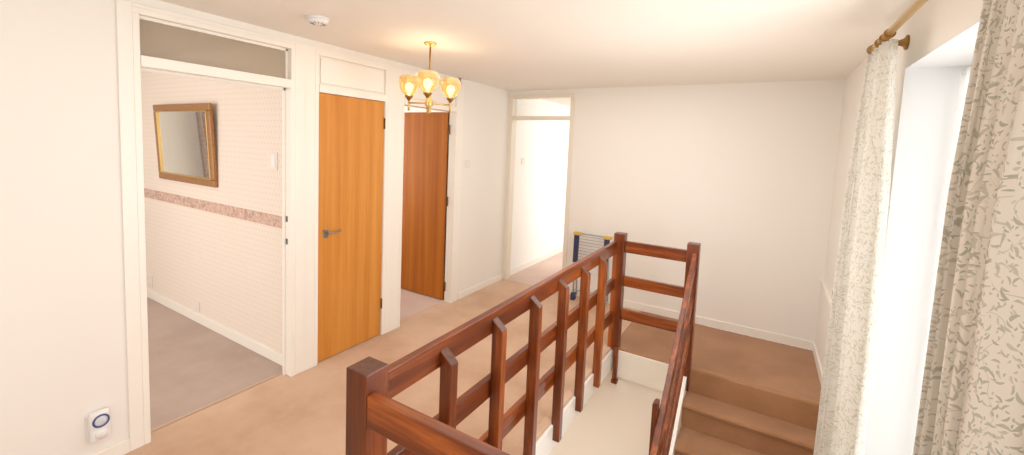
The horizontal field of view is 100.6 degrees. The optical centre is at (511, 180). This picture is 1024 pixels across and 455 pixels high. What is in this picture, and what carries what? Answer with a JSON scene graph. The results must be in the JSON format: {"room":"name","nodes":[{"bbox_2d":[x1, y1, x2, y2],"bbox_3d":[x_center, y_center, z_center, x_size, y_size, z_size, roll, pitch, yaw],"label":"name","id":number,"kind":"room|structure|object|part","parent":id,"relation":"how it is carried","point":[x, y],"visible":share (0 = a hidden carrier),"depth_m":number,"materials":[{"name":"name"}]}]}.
{"room":"stair landing","nodes":[
{"label":"stair landing","id":0,"kind":"room"},
{"bbox_2d":[141,44,281,352],"bbox_3d":[-2.937,0.076,3.917,3.192,2.400,0.100,5,5,31],"label":"wall","id":1,"kind":"structure","parent":0,"point":[231,266],"depth_m":3.51,"materials":[{"name":"paper"}]},
{"bbox_2d":[146,274,152,287],"bbox_3d":[-3.743,1.039,4.386,0.140,0.120,0.012,5,5,31],"label":"wall socket","id":2,"kind":"object","parent":1,"relation":"attached to","point":[149,278],"visible":0.84,"depth_m":4.37,"materials":[{"name":"beige plastic"}]},
{"bbox_2d":[153,103,217,187],"bbox_3d":[-2.929,-0.329,3.792,1.070,0.700,0.066,5,5,31],"label":"wall mirror","id":3,"kind":"object","parent":1,"relation":"attached to","point":[184,133],"visible":1,"depth_m":3.75,"materials":[{"name":"gold metal"}]},
{"bbox_3d":[-2.930,-0.328,3.790,0.950,0.580,0.004,5,8,31],"label":"glass","id":4,"kind":"part","parent":3,"relation":"part of","materials":[{"name":"mirror"}]},
{"bbox_2d":[192,299,199,311],"bbox_3d":[-2.886,1.141,3.880,0.140,0.086,0.012,5,5,31],"label":"wall socket","id":5,"kind":"object","parent":1,"relation":"attached to","point":[195,305],"visible":1,"depth_m":3.87,"materials":[{"name":"beige plastic"}]},
{"bbox_2d":[144,188,281,228],"bbox_3d":[-2.925,0.197,3.857,3.092,0.090,0.003,5,5,31],"label":"trim","id":6,"kind":"structure","parent":1,"relation":"attached to","point":[231,211],"depth_m":3.59,"materials":[{"name":"paper"}]},
{"bbox_2d":[147,288,281,365],"bbox_3d":[-2.972,1.236,3.934,3.092,0.085,0.016,5,5,31],"label":"baseboard","id":7,"kind":"structure","parent":1,"relation":"attached to","point":[275,356],"depth_m":3.65,"materials":[{"name":"white wood"}]},
{"bbox_2d":[268,152,277,170],"bbox_3d":[-1.769,-0.143,3.140,0.120,0.132,0.014,5,5,31],"label":"light switch","id":8,"kind":"object","parent":1,"relation":"attached to","point":[272,156],"visible":1,"depth_m":3.13,"materials":[{"name":"beige plastic"}]},
{"bbox_2d":[0,0,509,454],"bbox_3d":[-1.731,0.222,2.736,0.100,2.400,6.297,5,5,31],"label":"wall","id":9,"kind":"structure","parent":0,"point":[63,353],"depth_m":2.02,"materials":[{"name":"paint"}]},
{"bbox_2d":[86,407,110,442],"bbox_3d":[-2.083,1.235,2.148,0.050,0.153,0.090,5,5,31],"label":"plug","id":10,"kind":"object","parent":9,"relation":"attached to","point":[98,427],"visible":1,"depth_m":2.13,"materials":[{"name":"white plastic"}]},
{"bbox_3d":[-2.101,1.242,2.159,0.008,0.135,0.090,5,5,31],"label":"socket plate","id":11,"kind":"part","parent":10,"relation":"part of","materials":[{"name":"white plastic"}]},
{"bbox_2d":[115,0,305,450],"bbox_3d":[-1.780,0.250,2.639,0.118,2.356,1.006,5,5,31],"label":"trim","id":12,"kind":"structure","parent":9,"relation":"attached to","point":[130,62],"depth_m":2.30,"materials":[{"name":"white wood"}]},
{"bbox_2d":[151,372,282,432],"bbox_3d":[-1.876,1.417,2.751,0.020,0.006,0.809,5,5,31],"label":"trim","id":13,"kind":"structure","parent":9,"relation":"attached to","point":[280,373],"depth_m":2.70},
{"bbox_2d":[92,274,502,454],"bbox_3d":[-1.734,1.385,2.794,0.014,0.075,6.282,5,5,31],"label":"baseboard","id":14,"kind":"structure","parent":9,"relation":"attached to","point":[123,447],"depth_m":2.26,"materials":[{"name":"white wood"}]},
{"bbox_2d":[305,45,395,369],"bbox_3d":[-1.309,0.206,3.428,0.118,2.356,0.847,5,5,31],"label":"trim","id":15,"kind":"structure","parent":9,"relation":"attached to","point":[313,88],"depth_m":3.16,"materials":[{"name":"white wood"}]},
{"bbox_2d":[317,93,385,362],"bbox_3d":[-1.278,0.362,3.422,0.091,2.033,0.630,5,5,31],"label":"door","id":16,"kind":"structure","parent":9,"relation":"in","point":[351,130],"depth_m":3.39,"materials":[{"name":"brown wood"}]},
{"bbox_3d":[-1.406,0.401,3.212,0.008,0.065,0.040,5,5,31],"label":"handle","id":17,"kind":"part","parent":16,"relation":"part of","materials":[{"name":"metal"}]},
{"bbox_3d":[-1.359,0.391,3.240,0.042,0.020,0.114,5,5,31],"label":"lever","id":18,"kind":"part","parent":16,"relation":"part of","materials":[{"name":"metal"}]},
{"bbox_2d":[319,56,383,94],"bbox_3d":[-1.244,-0.812,3.330,0.032,0.206,0.626,5,5,31],"label":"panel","id":19,"kind":"structure","parent":9,"relation":"attached to","point":[332,72],"depth_m":3.29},
{"bbox_2d":[401,112,449,299],"bbox_3d":[-1.015,0.263,4.752,0.788,2.032,0.057,5,5,31],"label":"door","id":20,"kind":"structure","parent":9,"relation":"in","point":[425,161],"depth_m":4.71,"materials":[{"name":"brown wood"}]},
{"bbox_2d":[391,67,463,330],"bbox_3d":[-0.846,0.164,4.201,0.118,2.356,0.968,5,5,31],"label":"trim","id":21,"kind":"structure","parent":9,"relation":"attached to","point":[454,158],"depth_m":4.37,"materials":[{"name":"white wood"}]},
{"bbox_2d":[405,75,455,105],"bbox_3d":[-0.781,-0.855,4.105,0.032,0.206,0.740,5,5,31],"label":"trim","id":22,"kind":"structure","parent":9,"relation":"attached to","point":[437,96],"depth_m":4.09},
{"bbox_2d":[465,160,469,167],"bbox_3d":[-0.488,-0.182,4.661,0.013,0.086,0.086,5,5,31],"label":"light switch","id":23,"kind":"object","parent":9,"relation":"attached to","point":[467,162],"visible":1,"depth_m":4.65,"materials":[{"name":"beige plastic"}]},
{"bbox_2d":[124,251,820,454],"bbox_3d":[-0.823,1.451,4.217,6.524,0.232,9.650,5,5,31],"label":"floor","id":24,"kind":"structure","parent":0,"point":[304,413],"depth_m":3.18,"materials":[{"name":"carpet"}]},
{"bbox_2d":[570,231,611,302],"bbox_3d":[0.896,0.980,4.763,0.435,0.785,0.144,5,5,31],"label":"drying rack","id":25,"kind":"object","parent":24,"relation":"on","point":[576,234],"visible":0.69,"depth_m":4.77,"materials":[{"name":"grey metal"}]},
{"bbox_2d":[404,99,569,268],"bbox_3d":[-0.058,0.045,5.810,5.200,2.400,6.100,5,5,31],"label":"wall","id":26,"kind":"structure","parent":0,"point":[539,195],"depth_m":6.18,"materials":[{"name":"paint"}]},
{"bbox_2d":[510,246,562,275],"bbox_3d":[0.755,1.149,6.958,0.014,0.085,3.203,5,5,31],"label":"baseboard","id":27,"kind":"structure","parent":26,"relation":"attached to","point":[525,265],"depth_m":6.24,"materials":[{"name":"white wood"}]},
{"bbox_2d":[139,0,914,105],"bbox_3d":[-0.687,-1.078,3.966,7.024,0.080,9.800,5,5,31],"label":"ceiling","id":28,"kind":"structure","parent":0,"point":[510,45],"depth_m":2.61,"materials":[{"name":"paint"}]},
{"bbox_2d":[306,15,329,25],"bbox_3d":[-1.113,-0.914,2.441,0.124,0.038,0.124,5,5,31],"label":"smoke detector","id":29,"kind":"object","parent":28,"relation":"attached to","point":[318,20],"visible":1,"depth_m":2.40,"materials":[{"name":"white plastic"}]},
{"bbox_2d":[398,41,460,112],"bbox_3d":[-0.592,-0.712,2.977,0.423,0.482,0.440,5,5,31],"label":"chandelier","id":30,"kind":"object","parent":28,"relation":"hanging from","point":[428,102],"visible":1,"depth_m":2.96,"materials":[{"name":"gold metal"}]},
{"bbox_3d":[-0.731,-0.648,3.019,0.056,0.091,0.056,5,5,31],"label":"bulb","id":31,"kind":"part","parent":30,"relation":"part of","materials":[{"name":"glass"}]},
{"bbox_3d":[-0.670,-0.535,3.001,0.155,0.085,0.015,4,5,23],"label":"arm","id":32,"kind":"part","parent":30,"relation":"part of","materials":[{"name":"gold metal"}]},
{"bbox_3d":[-0.552,-0.644,2.788,0.152,0.138,0.152,5,5,31],"label":"lamp shade","id":33,"kind":"part","parent":30,"relation":"part of","materials":[{"name":"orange glass"}]},
{"bbox_3d":[-0.553,-0.622,2.790,0.056,0.091,0.056,5,5,31],"label":"bulb","id":34,"kind":"part","parent":30,"relation":"part of","materials":[{"name":"glass"}]},
{"bbox_3d":[-0.571,-0.750,2.947,0.013,0.340,0.013,5,5,31],"label":"stem","id":35,"kind":"part","parent":30,"relation":"part of","materials":[{"name":"gold metal"}]},
{"bbox_3d":[-0.503,-0.530,3.025,0.155,0.085,0.015,-1,6,-37],"label":"arm","id":36,"kind":"part","parent":30,"relation":"part of","materials":[{"name":"gold metal"}]},
{"bbox_3d":[-0.443,-0.639,3.059,0.056,0.091,0.056,5,5,31],"label":"bulb","id":37,"kind":"part","parent":30,"relation":"part of","materials":[{"name":"glass"}]},
{"bbox_2d":[549,370,662,454],"bbox_3d":[0.293,2.809,4.214,2.468,2.380,0.100,5,5,31],"label":"wall","id":38,"kind":"structure","parent":0,"point":[616,419],"depth_m":3.75,"materials":[{"name":"paint"}]},
{"bbox_2d":[535,349,612,454],"bbox_3d":[0.190,1.624,2.583,0.019,0.174,2.690,5,5,31],"label":"trim","id":39,"kind":"structure","parent":38,"relation":"attached to","point":[545,444],"depth_m":2.92,"materials":[{"name":"white wood"}]},
{"bbox_2d":[612,349,668,391],"bbox_3d":[1.128,1.611,3.579,0.576,0.238,0.021,5,5,31],"label":"trim","id":40,"kind":"structure","parent":38,"relation":"attached to","point":[647,372],"depth_m":3.58,"materials":[{"name":"paint"}]},
{"bbox_2d":[510,79,844,341],"bbox_3d":[1.444,0.208,4.568,3.682,2.400,0.100,5,5,31],"label":"wall","id":41,"kind":"structure","parent":0,"point":[744,172],"depth_m":4.16,"materials":[{"name":"paint"}]},
{"bbox_2d":[502,93,574,279],"bbox_3d":[0.324,0.133,5.227,0.878,2.351,0.112,5,5,31],"label":"trim","id":42,"kind":"structure","parent":41,"relation":"attached to","point":[513,117],"depth_m":5.31,"materials":[{"name":"white wood"}]},
{"bbox_2d":[569,288,814,349],"bbox_3d":[1.679,1.394,4.427,2.454,0.080,0.014,5,5,31],"label":"baseboard","id":43,"kind":"structure","parent":41,"relation":"attached to","point":[757,333],"depth_m":4.17,"materials":[{"name":"white wood"}]},
{"bbox_2d":[824,0,982,298],"bbox_3d":[1.223,1.787,1.057,0.250,5.000,6.297,5,5,31],"label":"wall","id":44,"kind":"structure","parent":0,"point":[935,22],"depth_m":2.05,"materials":[{"name":"paint"}]},
{"bbox_2d":[812,343,822,384],"bbox_3d":[2.463,1.512,3.407,0.014,0.075,0.943,5,5,31],"label":"baseboard","id":45,"kind":"structure","parent":44,"relation":"attached to","point":[815,353],"depth_m":3.48,"materials":[{"name":"white wood"}]},
{"bbox_2d":[815,284,830,370],"bbox_3d":[2.379,1.267,3.195,0.020,0.690,1.397,5,5,31],"label":"radiator","id":46,"kind":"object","parent":44,"relation":"attached to","point":[824,309],"depth_m":3.49,"materials":[{"name":"metal"}]},
{"bbox_2d":[821,280,831,308],"bbox_3d":[2.390,0.950,3.171,0.026,0.077,1.397,5,5,31],"label":"trim","id":47,"kind":"structure","parent":44,"relation":"attached to","point":[823,283],"depth_m":3.46,"materials":[{"name":"white wood"}]},
{"bbox_2d":[866,0,927,53],"bbox_3d":[1.249,-0.598,1.122,0.138,0.070,2.260,5,5,31],"label":"curtain rod","id":48,"kind":"object","parent":44,"relation":"attached to","point":[889,33],"visible":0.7,"depth_m":1.75,"materials":[{"name":"gold wood"}]},
{"bbox_2d":[813,39,897,454],"bbox_3d":[1.640,0.656,2.060,0.101,2.526,0.748,5,5,31],"label":"curtain","id":49,"kind":"object","parent":48,"relation":"hanging from","point":[841,429],"visible":1,"depth_m":1.85,"materials":[{"name":"beige fabric"}]},
{"bbox_2d":[913,0,1023,454],"bbox_3d":[0.936,0.622,0.866,0.123,2.326,0.393,5,5,31],"label":"curtain","id":50,"kind":"object","parent":48,"relation":"hanging from","point":[972,398],"visible":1,"depth_m":0.81,"materials":[{"name":"white fabric"}]},
{"bbox_2d":[864,20,979,454],"bbox_3d":[1.398,0.674,1.220,0.216,2.305,1.860,5,5,31],"label":"window","id":51,"kind":"structure","parent":44,"relation":"attached to","point":[931,83],"depth_m":1.99,"materials":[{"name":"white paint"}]},
{"bbox_3d":[-0.215,4.160,2.514,3.532,0.080,5.497,5,5,31],"label":"floor","id":52,"kind":"structure","parent":0,"visible":0},
{"bbox_2d":[669,366,819,454],"bbox_3d":[1.028,2.900,2.091,0.961,2.719,3.076,5,5,31],"label":"staircase","id":53,"kind":"structure","parent":52,"relation":"on","point":[703,425],"depth_m":3.09,"materials":[{"name":"carpet"}]},
{"bbox_2d":[345,232,700,454],"bbox_3d":[0.800,2.364,2.253,1.574,3.603,2.790,5,5,31],"label":"banister","id":54,"kind":"object","parent":53,"relation":"attached to","point":[373,417],"visible":0.98,"depth_m":2.28,"materials":[{"name":"brown wood"}]},
{"bbox_3d":[-0.471,1.081,1.368,0.092,1.012,0.090,5,5,31],"label":"newel post","id":55,"kind":"part","parent":54,"relation":"part of","materials":[{"name":"brown wood"}]},
{"bbox_3d":[0.207,0.751,0.915,1.480,0.101,0.035,5,5,31],"label":"rail","id":56,"kind":"part","parent":54,"relation":"part of","materials":[{"name":"brown wood"}]},
{"bbox_3d":[0.197,0.947,2.535,0.034,0.093,2.610,5,5,31],"label":"rail","id":57,"kind":"part","parent":54,"relation":"part of","materials":[{"name":"brown wood"}]},
{"bbox_3d":[0.210,0.631,2.510,0.034,0.105,2.610,5,5,31],"label":"rail","id":58,"kind":"part","parent":54,"relation":"part of","materials":[{"name":"brown wood"}]},
{"bbox_3d":[0.185,1.236,2.559,0.034,0.095,2.610,5,5,31],"label":"rail","id":59,"kind":"part","parent":54,"relation":"part of","materials":[{"name":"brown wood"}]},
{"bbox_3d":[0.912,0.953,3.683,0.092,1.012,0.090,5,5,31],"label":"newel post","id":60,"kind":"part","parent":54,"relation":"part of","materials":[{"name":"brown wood"}]},
{"bbox_3d":[1.156,1.168,3.552,0.492,0.089,0.035,5,5,31],"label":"rail","id":61,"kind":"part","parent":54,"relation":"part of","materials":[{"name":"brown wood"}]},
{"bbox_3d":[1.168,0.878,3.529,0.492,0.087,0.035,5,5,31],"label":"rail","id":62,"kind":"part","parent":54,"relation":"part of","materials":[{"name":"brown wood"}]},
{"bbox_3d":[0.434,2.141,1.877,0.034,1.270,1.460,5,5,31],"label":"raking rail","id":63,"kind":"part","parent":54,"relation":"part of","materials":[{"name":"brown wood"}]},
{"bbox_3d":[1.181,0.582,3.505,0.492,0.097,0.035,5,5,31],"label":"rail","id":64,"kind":"part","parent":54,"relation":"part of","materials":[{"name":"brown wood"}]},
{"bbox_3d":[1.126,1.071,2.882,0.034,0.962,1.075,5,5,31],"label":"raking rail","id":65,"kind":"part","parent":54,"relation":"part of","materials":[{"name":"brown wood"}]},
{"bbox_3d":[1.114,1.355,2.905,0.034,0.962,1.075,5,5,31],"label":"raking rail","id":66,"kind":"part","parent":54,"relation":"part of","materials":[{"name":"brown wood"}]},
{"bbox_3d":[1.102,1.634,2.928,0.034,0.962,1.075,5,5,31],"label":"raking rail","id":67,"kind":"part","parent":54,"relation":"part of","materials":[{"name":"brown wood"}]},
{"bbox_3d":[1.409,1.083,3.393,0.090,1.183,0.090,5,5,31],"label":"newel post","id":68,"kind":"part","parent":54,"relation":"part of","materials":[{"name":"brown wood"}]}
]}

